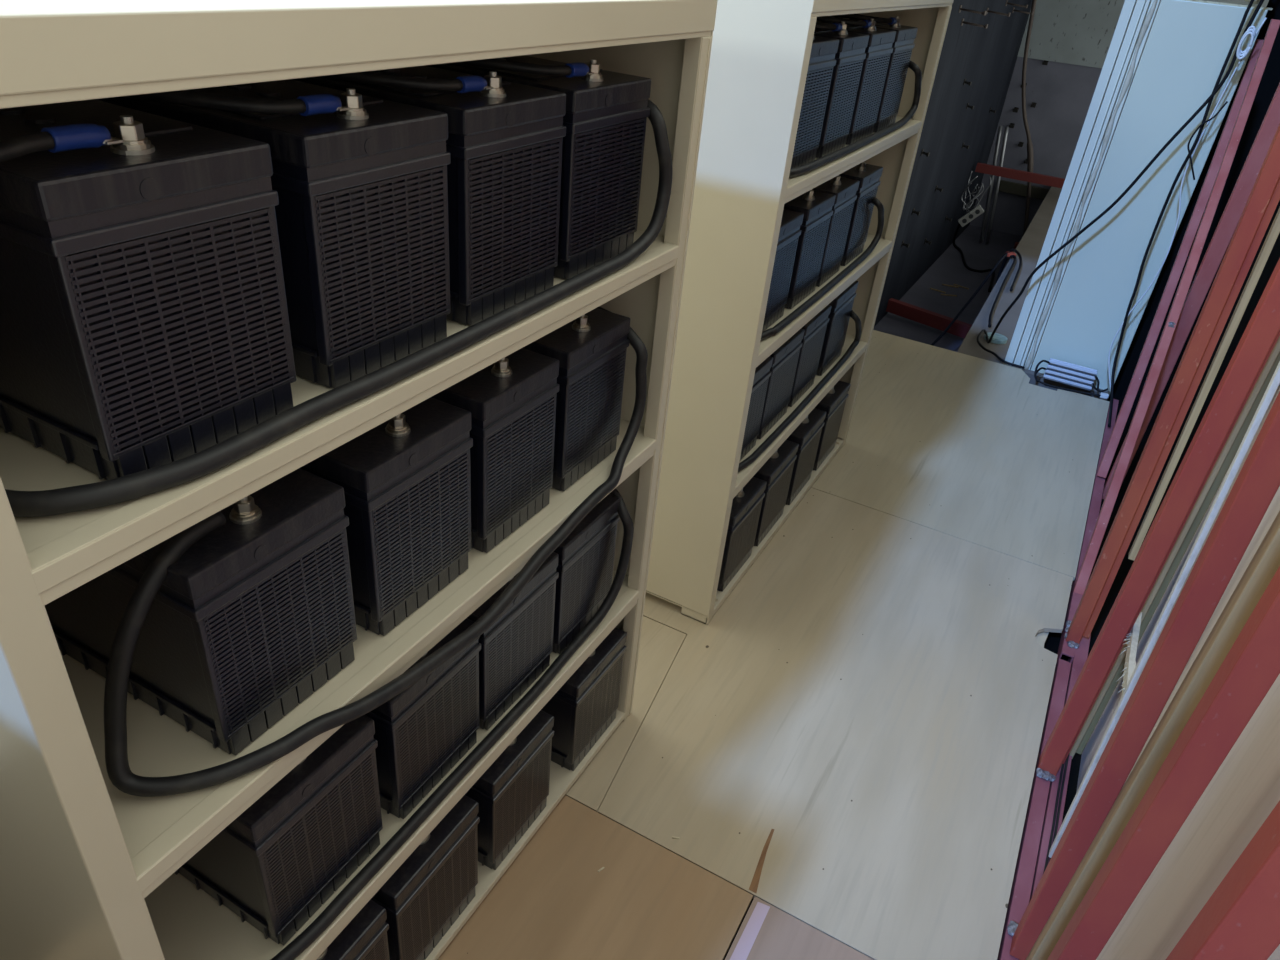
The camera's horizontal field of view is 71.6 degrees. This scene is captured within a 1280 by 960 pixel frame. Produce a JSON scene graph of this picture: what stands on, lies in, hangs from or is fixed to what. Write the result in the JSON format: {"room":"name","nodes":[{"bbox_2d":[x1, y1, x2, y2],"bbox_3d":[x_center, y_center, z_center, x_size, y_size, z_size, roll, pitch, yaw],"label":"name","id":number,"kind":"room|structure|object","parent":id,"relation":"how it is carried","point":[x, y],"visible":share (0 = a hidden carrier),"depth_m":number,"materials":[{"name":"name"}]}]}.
{"room":"battery room","nodes":[
{"label":"battery room","id":0,"kind":"room"},
{"bbox_2d":[723,414,1162,959],"bbox_3d":[-0.086,0.984,2.225,2.550,0.525,6.420,20,34,21],"label":"floor","id":1,"kind":"structure","parent":0,"point":[1052,642],"depth_m":3.06,"materials":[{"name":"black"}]},
{"bbox_2d":[437,795,752,959],"bbox_3d":[-0.922,1.320,0.912,1.062,0.014,2.917,20,34,21],"label":"floor panel","id":2,"kind":"object","parent":1,"relation":"on","point":[648,901],"visible":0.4,"depth_m":1.79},
{"bbox_2d":[0,0,717,959],"bbox_3d":[-0.493,0.080,1.455,0.582,1.590,1.220,20,34,21],"label":"rack","id":3,"kind":"object","parent":2,"relation":"on","point":[88,866],"visible":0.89,"depth_m":0.96,"materials":[{"name":"beige paint"}]},
{"bbox_2d":[0,99,295,479],"bbox_3d":[-0.611,-0.237,0.883,0.482,0.300,0.217,20,34,21],"label":"battery","id":4,"kind":"object","parent":3,"relation":"on","point":[144,318],"visible":0.88,"depth_m":0.78,"materials":[{"name":"black plastic"}]},
{"bbox_2d":[0,123,123,162],"bbox_3d":[-0.510,-0.162,0.700,0.226,0.213,0.086,-16,38,-31],"label":"cable","id":5,"kind":"object","parent":4,"relation":"attached to","point":[54,139],"visible":1,"depth_m":0.69,"materials":[{"name":"black rubber"}]},
{"bbox_2d":[112,137,151,149],"bbox_3d":[-0.426,-0.283,0.743,0.029,0.006,0.029,20,34,21],"label":"washer","id":6,"kind":"object","parent":4,"relation":"in","point":[130,143],"depth_m":0.73,"materials":[{"name":"silver metal"}]},
{"bbox_2d":[122,90,349,115],"bbox_3d":[-0.532,-0.387,0.870,0.469,0.024,0.086,3,32,-5],"label":"cable","id":7,"kind":"object","parent":4,"relation":"attached to","point":[307,105],"visible":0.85,"depth_m":0.85,"materials":[{"name":"black rubber"}]},
{"bbox_2d":[45,468,356,755],"bbox_3d":[-0.623,0.080,1.124,0.482,0.300,0.217,20,34,21],"label":"battery","id":8,"kind":"object","parent":3,"relation":"on","point":[256,616],"visible":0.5,"depth_m":1.02,"materials":[{"name":"black plastic"}]},
{"bbox_2d":[231,504,259,520],"bbox_3d":[-0.438,0.034,0.984,0.029,0.006,0.029,20,34,21],"label":"washer","id":9,"kind":"object","parent":8,"relation":"in","point":[239,512],"depth_m":0.97,"materials":[{"name":"silver metal"}]},
{"bbox_2d":[95,79,450,387],"bbox_3d":[-0.489,-0.346,1.079,0.482,0.300,0.216,20,34,22],"label":"battery","id":10,"kind":"object","parent":3,"relation":"on","point":[361,211],"visible":0.5,"depth_m":0.97,"materials":[{"name":"black plastic"}]},
{"bbox_2d":[338,107,366,115],"bbox_3d":[-0.304,-0.392,0.939,0.029,0.006,0.029,20,34,22],"label":"washer","id":11,"kind":"object","parent":10,"relation":"in","point":[354,111],"depth_m":0.93,"materials":[{"name":"silver metal"}]},
{"bbox_2d":[319,71,492,92],"bbox_3d":[-0.413,-0.494,1.061,0.465,0.024,0.088,3,32,-4],"label":"cable","id":12,"kind":"object","parent":10,"relation":"attached to","point":[472,83],"visible":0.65,"depth_m":1.04,"materials":[{"name":"black rubber"}]},
{"bbox_2d":[175,715,382,945],"bbox_3d":[-0.648,0.411,1.330,0.482,0.300,0.216,20,34,22],"label":"battery","id":13,"kind":"object","parent":3,"relation":"on","point":[275,865],"visible":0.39,"depth_m":1.23,"materials":[{"name":"black plastic"}]},
{"bbox_2d":[0,230,664,552],"bbox_3d":[-0.458,-0.262,1.243,0.573,0.004,1.212,20,34,21],"label":"shelf","id":14,"kind":"object","parent":3,"relation":"attached to","point":[24,466],"depth_m":0.84,"materials":[{"name":"beige paint"}]},
{"bbox_2d":[5,99,672,516],"bbox_3d":[-0.397,-0.341,1.142,0.451,0.244,1.121,20,34,21],"label":"power cable","id":15,"kind":"object","parent":3,"relation":"on","point":[43,503],"visible":0.84,"depth_m":0.93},
{"bbox_2d":[60,419,644,858],"bbox_3d":[-0.493,0.073,1.451,0.573,0.004,1.212,20,34,21],"label":"shelf","id":16,"kind":"object","parent":3,"relation":"attached to","point":[157,827],"depth_m":1.10,"materials":[{"name":"beige paint"}]},
{"bbox_2d":[316,899,389,959],"bbox_3d":[-0.680,0.762,1.494,0.482,0.300,0.221,20,34,21],"label":"battery","id":17,"kind":"object","parent":3,"relation":"on","point":[364,937],"visible":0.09,"depth_m":1.41,"materials":[{"name":"black plastic"}]},
{"bbox_2d":[104,307,647,796],"bbox_3d":[-0.410,-0.010,1.365,0.478,0.361,1.063,20,34,21],"label":"power cable","id":18,"kind":"object","parent":3,"relation":"on","point":[119,772],"visible":0.9,"depth_m":1.01,"materials":[{"name":"rubber"}]},
{"bbox_2d":[300,397,472,635],"bbox_3d":[-0.505,-0.025,1.314,0.482,0.300,0.210,20,34,21],"label":"battery","id":19,"kind":"object","parent":3,"relation":"on","point":[405,480],"visible":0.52,"depth_m":1.20,"materials":[{"name":"black plastic"}]},
{"bbox_2d":[387,423,408,433],"bbox_3d":[-0.321,-0.071,1.173,0.029,0.006,0.028,20,34,21],"label":"washer","id":20,"kind":"object","parent":19,"relation":"in","point":[392,428],"depth_m":1.16,"materials":[{"name":"silver metal"}]},
{"bbox_2d":[144,570,628,959],"bbox_3d":[-0.529,0.403,1.656,0.573,0.004,1.212,20,34,21],"label":"shelf","id":21,"kind":"object","parent":3,"relation":"attached to","point":[189,924],"depth_m":1.29,"materials":[{"name":"beige paint"}]},
{"bbox_2d":[365,618,480,818],"bbox_3d":[-0.531,0.306,1.518,0.482,0.300,0.214,20,34,21],"label":"battery","id":22,"kind":"object","parent":3,"relation":"on","point":[422,732],"visible":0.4,"depth_m":1.42,"materials":[{"name":"black plastic"}]},
{"bbox_2d":[371,795,479,959],"bbox_3d":[-0.566,0.660,1.678,0.482,0.300,0.225,20,34,21],"label":"battery","id":23,"kind":"object","parent":3,"relation":"on","point":[424,897],"visible":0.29,"depth_m":1.57,"materials":[{"name":"black plastic"}]},
{"bbox_2d":[291,66,565,324],"bbox_3d":[-0.372,-0.451,1.268,0.482,0.300,0.223,20,34,21],"label":"battery","id":24,"kind":"object","parent":3,"relation":"on","point":[504,143],"visible":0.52,"depth_m":1.16,"materials":[{"name":"black plastic"}]},
{"bbox_2d":[454,58,593,77],"bbox_3d":[-0.296,-0.598,1.249,0.464,0.024,0.089,3,32,-4],"label":"cable","id":25,"kind":"object","parent":24,"relation":"attached to","point":[576,69],"visible":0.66,"depth_m":1.23,"materials":[{"name":"black rubber"}]},
{"bbox_2d":[271,488,633,959],"bbox_3d":[-0.452,0.296,1.563,0.457,0.283,1.078,20,34,21],"label":"power cable","id":26,"kind":"object","parent":3,"relation":"on","point":[331,912],"visible":0.89,"depth_m":1.51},
{"bbox_2d":[431,348,558,552],"bbox_3d":[-0.395,-0.124,1.492,0.482,0.300,0.199,20,34,22],"label":"battery","id":27,"kind":"object","parent":3,"relation":"on","point":[511,401],"visible":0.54,"depth_m":1.38,"materials":[{"name":"black plastic"}]},
{"bbox_2d":[492,365,510,374],"bbox_3d":[-0.210,-0.169,1.351,0.029,0.006,0.027,20,34,22],"label":"washer","id":28,"kind":"object","parent":27,"relation":"in","point":[496,369],"depth_m":1.34,"materials":[{"name":"silver metal"}]},
{"bbox_2d":[465,710,553,869],"bbox_3d":[-0.442,0.549,1.877,0.482,0.300,0.206,20,34,22],"label":"battery","id":29,"kind":"object","parent":3,"relation":"on","point":[511,794],"visible":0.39,"depth_m":1.76,"materials":[{"name":"black plastic"}]},
{"bbox_2d":[467,552,558,729],"bbox_3d":[-0.421,0.208,1.694,0.482,0.300,0.225,20,34,22],"label":"battery","id":30,"kind":"object","parent":3,"relation":"on","point":[516,649],"visible":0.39,"depth_m":1.60,"materials":[{"name":"black plastic"}]},
{"bbox_2d":[424,710,624,959],"bbox_3d":[-0.562,0.735,1.862,0.577,0.018,1.212,20,34,21],"label":"shelf","id":31,"kind":"object","parent":3,"relation":"attached to","point":[562,779],"depth_m":1.88,"materials":[{"name":"beige paint"}]},
{"bbox_2d":[424,55,650,278],"bbox_3d":[-0.255,-0.556,1.456,0.482,0.300,0.227,20,34,22],"label":"battery","id":32,"kind":"object","parent":3,"relation":"on","point":[607,112],"visible":0.34,"depth_m":1.35,"materials":[{"name":"black plastic"}]},
{"bbox_2d":[523,308,630,490],"bbox_3d":[-0.286,-0.222,1.667,0.482,0.300,0.209,20,34,21],"label":"battery","id":33,"kind":"object","parent":3,"relation":"on","point":[590,349],"visible":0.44,"depth_m":1.55,"materials":[{"name":"black plastic"}]},
{"bbox_2d":[541,627,626,770],"bbox_3d":[-0.299,0.421,2.108,0.482,0.300,0.216,20,34,22],"label":"battery","id":34,"kind":"object","parent":3,"relation":"on","point":[585,706],"visible":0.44,"depth_m":1.99,"materials":[{"name":"black plastic"}]},
{"bbox_2d":[552,494,620,653],"bbox_3d":[-0.309,0.108,1.875,0.482,0.300,0.216,20,34,22],"label":"battery","id":35,"kind":"object","parent":3,"relation":"on","point":[586,556],"visible":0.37,"depth_m":1.77,"materials":[{"name":"black plastic"}]},
{"bbox_2d":[565,616,685,811],"bbox_3d":[-0.240,0.498,2.350,0.678,0.014,0.639,20,34,21],"label":"floor panel","id":36,"kind":"object","parent":1,"relation":"on","point":[660,644],"visible":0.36,"depth_m":2.24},
{"bbox_2d":[725,897,872,959],"bbox_3d":[-0.253,1.565,0.632,0.471,0.015,2.917,20,34,21],"label":"floor panel","id":37,"kind":"object","parent":1,"relation":"on","point":[781,936],"depth_m":1.76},
{"bbox_2d":[598,488,1072,959],"bbox_3d":[0.366,0.426,2.571,1.530,0.014,1.619,20,34,21],"label":"floor panel","id":38,"kind":"object","parent":1,"relation":"on","point":[872,693],"visible":0.85,"depth_m":2.24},
{"bbox_2d":[749,829,774,892],"bbox_3d":[0.263,0.817,1.912,0.017,0.003,0.169,15,33,15],"label":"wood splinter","id":39,"kind":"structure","parent":38,"relation":"on","point":[753,887],"depth_m":1.89,"materials":[{"name":"brown wood"}]},
{"bbox_2d":[646,0,953,625],"bbox_3d":[0.328,-0.638,2.732,0.582,1.610,1.326,20,34,21],"label":"rack","id":40,"kind":"object","parent":38,"relation":"on","point":[761,49],"visible":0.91,"depth_m":2.16,"materials":[{"name":"beige paint"}]},
{"bbox_2d":[717,477,766,591],"bbox_3d":[0.104,0.082,2.723,0.482,0.300,0.246,20,34,22],"label":"battery","id":41,"kind":"object","parent":40,"relation":"on","point":[746,505],"visible":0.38,"depth_m":2.61,"materials":[{"name":"black plastic"}]},
{"bbox_2d":[646,437,843,616],"bbox_3d":[0.257,0.028,3.146,0.577,0.024,1.318,20,34,21],"label":"shelf","id":42,"kind":"object","parent":40,"relation":"attached to","point":[687,610],"depth_m":2.81,"materials":[{"name":"beige paint"}]},
{"bbox_2d":[739,356,772,461],"bbox_3d":[0.088,-0.260,2.475,0.482,0.300,0.231,20,34,22],"label":"battery","id":43,"kind":"object","parent":40,"relation":"on","point":[762,372],"visible":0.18,"depth_m":2.42,"materials":[{"name":"black plastic"}]},
{"bbox_2d":[753,440,798,546],"bbox_3d":[0.237,-0.037,2.937,0.482,0.300,0.256,20,34,21],"label":"battery","id":44,"kind":"object","parent":40,"relation":"on","point":[777,471],"visible":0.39,"depth_m":2.82,"materials":[{"name":"black plastic"}]},
{"bbox_2d":[757,329,804,438],"bbox_3d":[0.208,-0.366,2.667,0.482,0.300,0.241,20,34,22],"label":"battery","id":45,"kind":"object","parent":40,"relation":"on","point":[785,358],"visible":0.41,"depth_m":2.57,"materials":[{"name":"black plastic"}]},
{"bbox_2d":[762,209,803,331],"bbox_3d":[0.141,-0.599,2.304,0.482,0.300,0.224,20,34,21],"label":"battery","id":46,"kind":"object","parent":40,"relation":"on","point":[791,221],"visible":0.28,"depth_m":2.23,"materials":[{"name":"black plastic"}]},
{"bbox_2d":[738,310,860,471],"bbox_3d":[0.329,-0.371,2.820,0.457,0.168,1.142,20,34,21],"label":"power cable","id":47,"kind":"object","parent":40,"relation":"on","point":[853,315],"visible":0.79,"depth_m":2.78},
{"bbox_2d":[739,334,859,462],"bbox_3d":[0.293,-0.333,2.922,0.573,0.004,1.318,20,34,21],"label":"shelf","id":48,"kind":"object","parent":40,"relation":"attached to","point":[849,338],"depth_m":2.82,"materials":[{"name":"beige paint"}]},
{"bbox_2d":[785,408,825,504],"bbox_3d":[0.375,-0.161,3.160,0.482,0.300,0.246,20,34,21],"label":"battery","id":49,"kind":"object","parent":40,"relation":"on","point":[807,434],"visible":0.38,"depth_m":3.04,"materials":[{"name":"black plastic"}]},
{"bbox_2d":[784,189,835,308],"bbox_3d":[0.267,-0.711,2.506,0.482,0.300,0.221,20,34,22],"label":"battery","id":50,"kind":"object","parent":40,"relation":"on","point":[816,206],"visible":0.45,"depth_m":2.39,"materials":[{"name":"black plastic"}]},
{"bbox_2d":[788,305,831,406],"bbox_3d":[0.330,-0.476,2.864,0.482,0.300,0.237,20,34,22],"label":"battery","id":51,"kind":"object","parent":40,"relation":"on","point":[814,333],"visible":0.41,"depth_m":2.77,"materials":[{"name":"black plastic"}]},
{"bbox_2d":[791,35,838,167],"bbox_3d":[0.189,-0.944,2.115,0.482,0.300,0.221,20,34,21],"label":"battery","id":52,"kind":"object","parent":40,"relation":"on","point":[822,61],"visible":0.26,"depth_m":2.04,"materials":[{"name":"black plastic"}]},
{"bbox_2d":[760,233,883,341],"bbox_3d":[0.328,-0.656,2.721,0.573,0.004,1.318,20,34,21],"label":"shelf","id":53,"kind":"object","parent":40,"relation":"attached to","point":[878,250],"depth_m":2.58,"materials":[{"name":"beige paint"}]},
{"bbox_2d":[761,196,883,340],"bbox_3d":[0.352,-0.691,2.595,0.458,0.186,1.092,20,34,21],"label":"power cable","id":54,"kind":"object","parent":40,"relation":"on","point":[787,320],"visible":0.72,"depth_m":2.60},
{"bbox_2d":[813,380,850,470],"bbox_3d":[0.511,-0.283,3.380,0.482,0.300,0.246,20,34,21],"label":"battery","id":55,"kind":"object","parent":40,"relation":"on","point":[833,403],"visible":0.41,"depth_m":3.26,"materials":[{"name":"black plastic"}]},
{"bbox_2d":[812,175,859,286],"bbox_3d":[0.377,-0.810,2.683,0.482,0.300,0.219,20,34,21],"label":"battery","id":56,"kind":"object","parent":40,"relation":"on","point":[845,189],"visible":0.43,"depth_m":2.58,"materials":[{"name":"black plastic"}]},
{"bbox_2d":[816,281,858,375],"bbox_3d":[0.470,-0.601,3.090,0.482,0.300,0.246,20,34,21],"label":"battery","id":57,"kind":"object","parent":40,"relation":"on","point":[839,316],"visible":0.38,"depth_m":2.98,"materials":[{"name":"black plastic"}]},
{"bbox_2d":[814,21,868,157],"bbox_3d":[0.307,-1.050,2.305,0.482,0.300,0.224,20,34,21],"label":"battery","id":58,"kind":"object","parent":40,"relation":"on","point":[850,55],"visible":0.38,"depth_m":2.20,"materials":[{"name":"black plastic"}]},
{"bbox_2d":[816,16,872,27],"bbox_3d":[0.386,-1.201,2.293,0.469,0.024,0.086,3,32,-5],"label":"cable","id":59,"kind":"object","parent":58,"relation":"attached to","point":[865,23],"visible":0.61,"depth_m":2.27,"materials":[{"name":"black plastic"}]},
{"bbox_2d":[789,116,912,178],"bbox_3d":[0.364,-0.991,2.513,0.573,0.004,1.318,20,34,21],"label":"shelf","id":60,"kind":"object","parent":40,"relation":"attached to","point":[832,167],"depth_m":2.36,"materials":[{"name":"beige paint"}]},
{"bbox_2d":[789,60,921,177],"bbox_3d":[0.409,-1.042,2.423,0.458,0.180,1.182,20,34,21],"label":"power cable","id":61,"kind":"object","parent":40,"relation":"on","point":[826,159],"visible":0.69,"depth_m":2.42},
{"bbox_2d":[816,18,895,144],"bbox_3d":[0.429,-1.159,2.502,0.482,0.300,0.244,20,34,21],"label":"battery","id":62,"kind":"object","parent":40,"relation":"on","point":[878,51],"visible":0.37,"depth_m":2.40,"materials":[{"name":"black plastic"}]},
{"bbox_2d":[839,162,882,265],"bbox_3d":[0.499,-0.919,2.880,0.482,0.300,0.224,20,34,22],"label":"battery","id":63,"kind":"object","parent":40,"relation":"on","point":[868,175],"visible":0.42,"depth_m":2.76,"materials":[{"name":"black plastic"}]},
{"bbox_2d":[829,16,917,131],"bbox_3d":[0.552,-1.270,2.700,0.482,0.300,0.228,20,34,21],"label":"battery","id":64,"kind":"object","parent":40,"relation":"on","point":[903,44],"visible":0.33,"depth_m":2.60,"materials":[{"name":"black plastic"}]},
{"bbox_2d":[833,14,897,24],"bbox_3d":[0.509,-1.311,2.490,0.471,0.024,0.085,3,32,-6],"label":"cable","id":65,"kind":"object","parent":64,"relation":"on","point":[892,20],"visible":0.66,"depth_m":2.47,"materials":[{"name":"black rubber"}]},
{"bbox_2d":[811,330,1109,580],"bbox_3d":[1.166,-0.287,3.855,1.536,0.014,1.719,20,34,21],"label":"floor panel","id":66,"kind":"object","parent":1,"relation":"on","point":[956,444],"visible":0.83,"depth_m":3.59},
{"bbox_2d":[1034,358,1108,398],"bbox_3d":[2.063,-0.488,4.226,0.344,0.108,0.143,20,34,21],"label":"box","id":67,"kind":"object","parent":66,"relation":"on","point":[1059,371],"visible":1,"depth_m":4.23,"materials":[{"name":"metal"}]},
{"bbox_2d":[997,659,1070,959],"bbox_3d":[0.633,1.082,1.624,0.033,0.060,2.500,20,34,21],"label":"channel","id":68,"kind":"object","parent":1,"relation":"on","point":[1019,899],"visible":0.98,"depth_m":2.06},
{"bbox_2d":[1007,391,1279,959],"bbox_3d":[0.861,-0.058,1.199,0.096,2.363,0.077,20,34,21],"label":"stud","id":69,"kind":"object","parent":68,"relation":"on","point":[1257,483],"visible":0.97,"depth_m":1.38,"materials":[{"name":"metal"}]},
{"bbox_2d":[1036,258,1279,781],"bbox_3d":[1.120,-0.271,1.586,0.057,2.363,0.071,20,34,21],"label":"stud","id":70,"kind":"object","parent":68,"relation":"on","point":[1261,334],"visible":1,"depth_m":1.80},
{"bbox_2d":[1114,612,1141,710],"bbox_3d":[1.038,0.390,1.893,0.027,0.051,0.349,21,35,22],"label":"board","id":71,"kind":"object","parent":70,"relation":"attached to","point":[1130,662],"visible":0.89,"depth_m":1.89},
{"bbox_2d":[1047,566,1279,959],"bbox_3d":[0.708,0.089,0.932,0.041,2.359,0.046,20,34,21],"label":"stud","id":72,"kind":"object","parent":68,"relation":"on","point":[1251,666],"visible":1,"depth_m":1.09,"materials":[{"name":"metal"}]},
{"bbox_2d":[1166,801,1279,959],"bbox_3d":[0.551,0.227,0.684,0.044,2.359,0.046,20,34,21],"label":"stud","id":73,"kind":"object","parent":68,"relation":"on","point":[1240,920],"visible":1,"depth_m":0.76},
{"bbox_2d":[1029,634,1090,901],"bbox_3d":[0.733,1.034,1.718,0.035,0.060,2.780,20,34,21],"label":"channel","id":74,"kind":"object","parent":1,"relation":"on","point":[1081,653],"visible":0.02,"depth_m":2.14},
{"bbox_2d":[1043,754,1068,873],"bbox_3d":[1.016,0.759,2.145,0.014,0.006,0.580,20,34,22],"label":"bundle","id":75,"kind":"object","parent":74,"relation":"on","point":[1067,758],"visible":0.58,"depth_m":2.10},
{"bbox_2d":[1026,511,1279,959],"bbox_3d":[0.877,0.005,1.155,0.028,2.320,0.040,20,34,21],"label":"batten","id":76,"kind":"object","parent":74,"relation":"on","point":[1263,566],"visible":1,"depth_m":1.38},
{"bbox_2d":[1049,361,1279,857],"bbox_3d":[0.992,-0.144,1.391,0.080,2.295,0.020,20,34,21],"label":"batten","id":77,"kind":"object","parent":74,"relation":"on","point":[1274,383],"visible":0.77,"depth_m":1.58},
{"bbox_2d":[1069,336,1279,758],"bbox_3d":[1.206,-0.281,1.671,0.023,2.320,0.040,20,34,21],"label":"batten","id":78,"kind":"object","parent":74,"relation":"on","point":[1260,381],"visible":0.44,"depth_m":1.87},
{"bbox_2d":[1076,352,1279,753],"bbox_3d":[1.239,-0.287,1.686,0.018,2.320,0.040,20,34,21],"label":"batten","id":79,"kind":"object","parent":78,"relation":"attached to","point":[1234,448],"visible":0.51,"depth_m":1.93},
{"bbox_2d":[1056,399,1118,664],"bbox_3d":[1.745,0.089,3.409,0.035,0.060,2.090,20,34,21],"label":"channel","id":80,"kind":"object","parent":1,"relation":"on","point":[1096,497],"visible":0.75,"depth_m":3.21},
{"bbox_2d":[1064,124,1279,648],"bbox_3d":[1.389,-0.526,2.043,0.117,2.365,0.108,-7,34,-19],"label":"stud","id":81,"kind":"object","parent":80,"relation":"on","point":[1262,202],"visible":1,"depth_m":2.20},
{"bbox_2d":[1128,207,1279,559],"bbox_3d":[1.462,-0.639,1.996,0.067,2.010,0.030,20,34,21],"label":"batten","id":82,"kind":"object","parent":81,"relation":"attached to","point":[1274,231],"visible":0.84,"depth_m":2.22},
{"bbox_2d":[1074,19,1279,594],"bbox_3d":[1.875,-0.666,3.058,0.034,1.608,1.648,20,34,21],"label":"brace","id":83,"kind":"object","parent":80,"relation":"on","point":[1087,565],"visible":0.96,"depth_m":3.02,"materials":[{"name":"red metal"}]},
{"bbox_2d":[1097,39,1263,477],"bbox_3d":[2.161,-0.890,3.537,0.038,1.520,1.108,20,34,21],"label":"brace","id":84,"kind":"object","parent":80,"relation":"on","point":[1205,192],"visible":0.8,"depth_m":3.52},
{"bbox_2d":[1076,384,1279,792],"bbox_3d":[1.231,-0.237,1.642,0.012,2.360,0.817,20,34,21],"label":"board","id":85,"kind":"object","parent":1,"relation":"on","point":[1090,749],"visible":0.06,"depth_m":1.80,"materials":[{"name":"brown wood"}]},
{"bbox_2d":[1096,674,1279,959],"bbox_3d":[0.339,0.547,0.228,0.012,2.360,2.270,20,34,21],"label":"board","id":86,"kind":"object","parent":1,"relation":"on","point":[1244,790],"visible":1,"depth_m":1.18,"materials":[{"name":"brown wood"}]},
{"bbox_2d":[1102,83,1279,498],"bbox_3d":[1.965,-0.953,2.886,0.050,2.424,0.046,20,34,21],"label":"stud","id":87,"kind":"object","parent":1,"relation":"on","point":[1226,227],"visible":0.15,"depth_m":2.98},
{"bbox_2d":[873,225,1021,351],"bbox_3d":[3.075,-1.117,6.788,3.400,0.150,5.400,20,34,21],"label":"floor","id":88,"kind":"structure","parent":0,"point":[949,268],"depth_m":7.32,"materials":[{"name":"concrete"}]},
{"bbox_2d":[886,298,971,337],"bbox_3d":[2.121,-1.149,6.380,0.750,0.090,0.060,29,38,32],"label":"steel beam","id":89,"kind":"structure","parent":88,"relation":"on","point":[917,314],"depth_m":6.38,"materials":[{"name":"red"}]},
{"bbox_2d":[952,223,994,291],"bbox_3d":[3.003,-1.974,7.754,0.240,0.284,1.236,5,32,-2],"label":"cable","id":90,"kind":"object","parent":88,"relation":"on","point":[959,225],"visible":0.94,"depth_m":7.83,"materials":[{"name":"black plastic"}]},
{"bbox_2d":[931,252,1016,345],"bbox_3d":[1.970,-0.855,5.445,2.002,0.639,0.677,-21,41,-37],"label":"cable","id":91,"kind":"object","parent":88,"relation":"on","point":[1005,254],"visible":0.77,"depth_m":5.82,"materials":[{"name":"black plastic"}]},
{"bbox_2d":[979,126,1008,243],"bbox_3d":[3.313,-2.748,8.311,0.215,1.054,0.036,20,34,21],"label":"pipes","id":92,"kind":"object","parent":88,"relation":"on","point":[1006,129],"visible":0.91,"depth_m":8.31,"materials":[{"name":"silver metal"}]},
{"bbox_2d":[995,249,1021,290],"bbox_3d":[2.425,-1.128,5.938,0.103,0.626,0.926,14,33,13],"label":"cable","id":93,"kind":"object","parent":88,"relation":"on","point":[1011,250],"visible":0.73,"depth_m":6.07,"materials":[{"name":"black plastic"}]},
{"bbox_2d":[1022,0,1036,236],"bbox_3d":[3.624,-3.359,8.234,0.583,2.185,0.053,20,34,21],"label":"cable","id":94,"kind":"object","parent":88,"relation":"on","point":[1030,158],"visible":0.9,"depth_m":8.25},
{"bbox_2d":[874,0,1032,326],"bbox_3d":[1.952,-2.583,5.909,0.140,3.050,6.570,20,34,21],"label":"wall","id":95,"kind":"structure","parent":0,"point":[986,58],"depth_m":6.76,"materials":[{"name":"metal"}]},
{"bbox_2d":[958,171,990,226],"bbox_3d":[2.974,-2.480,7.903,0.228,0.455,0.302,20,34,21],"label":"power strip","id":96,"kind":"object","parent":95,"relation":"attached to","point":[969,183],"depth_m":7.91,"materials":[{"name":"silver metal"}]},
{"bbox_2d":[975,163,1095,193],"bbox_3d":[3.550,-2.660,7.848,1.130,0.075,0.050,20,34,21],"label":"steel beam","id":97,"kind":"structure","parent":95,"relation":"attached to","point":[1010,173],"depth_m":7.89,"materials":[{"name":"red"}]},
{"bbox_2d":[957,186,1109,400],"bbox_3d":[3.098,-1.403,6.551,0.830,0.588,5.218,20,34,21],"label":"floor","id":98,"kind":"structure","parent":0,"point":[1030,246],"depth_m":5.30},
{"bbox_2d":[970,0,1268,235],"bbox_3d":[4.760,-3.497,7.862,2.760,3.050,0.170,20,34,21],"label":"wall","id":99,"kind":"structure","parent":0,"point":[1063,93],"depth_m":8.27,"materials":[{"name":"paint"}]},
{"bbox_2d":[999,180,1049,199],"bbox_3d":[3.983,-2.765,8.614,1.000,0.100,0.050,20,34,21],"label":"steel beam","id":100,"kind":"structure","parent":99,"relation":"attached to","point":[1005,186],"depth_m":8.69,"materials":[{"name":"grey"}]},
{"bbox_2d":[1107,0,1279,423],"bbox_3d":[2.584,-1.163,3.878,0.363,2.900,0.060,20,34,21],"label":"wall","id":101,"kind":"structure","parent":0,"point":[1270,80],"depth_m":3.91,"materials":[{"name":"black"}]},
{"bbox_2d":[1004,0,1272,397],"bbox_3d":[2.172,-1.400,3.856,0.521,2.150,0.125,20,34,21],"label":"wall panel","id":102,"kind":"object","parent":101,"relation":"attached to","point":[1189,42],"visible":0.86,"depth_m":3.87,"materials":[{"name":"white"}]},
{"bbox_2d":[977,0,1263,368],"bbox_3d":[2.008,-1.378,3.938,0.293,1.906,0.808,-12,36,-27],"label":"cable","id":103,"kind":"object","parent":102,"relation":"hanging from","point":[1260,3],"depth_m":3.73,"materials":[{"name":"black plastic"}]},
{"bbox_2d":[1108,0,1253,426],"bbox_3d":[2.224,-1.132,3.575,0.064,1.901,0.407,11,32,9],"label":"hanging cable","id":104,"kind":"object","parent":102,"relation":"hanging from","point":[1251,1],"visible":1,"depth_m":3.78,"materials":[{"name":"black plastic"}]},
{"bbox_2d":[1108,17,1266,389],"bbox_3d":[2.230,-1.047,3.724,0.088,1.600,0.235,18,34,18],"label":"cable","id":105,"kind":"object","parent":104,"relation":"attached to","point":[1265,18],"visible":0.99,"depth_m":3.76,"materials":[{"name":"black plastic"}]},
{"bbox_2d":[1161,200,1279,503],"bbox_3d":[2.177,-0.654,2.988,0.100,2.900,2.450,20,34,21],"label":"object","id":106,"kind":"structure","parent":0,"point":[1274,256],"depth_m":3.31,"materials":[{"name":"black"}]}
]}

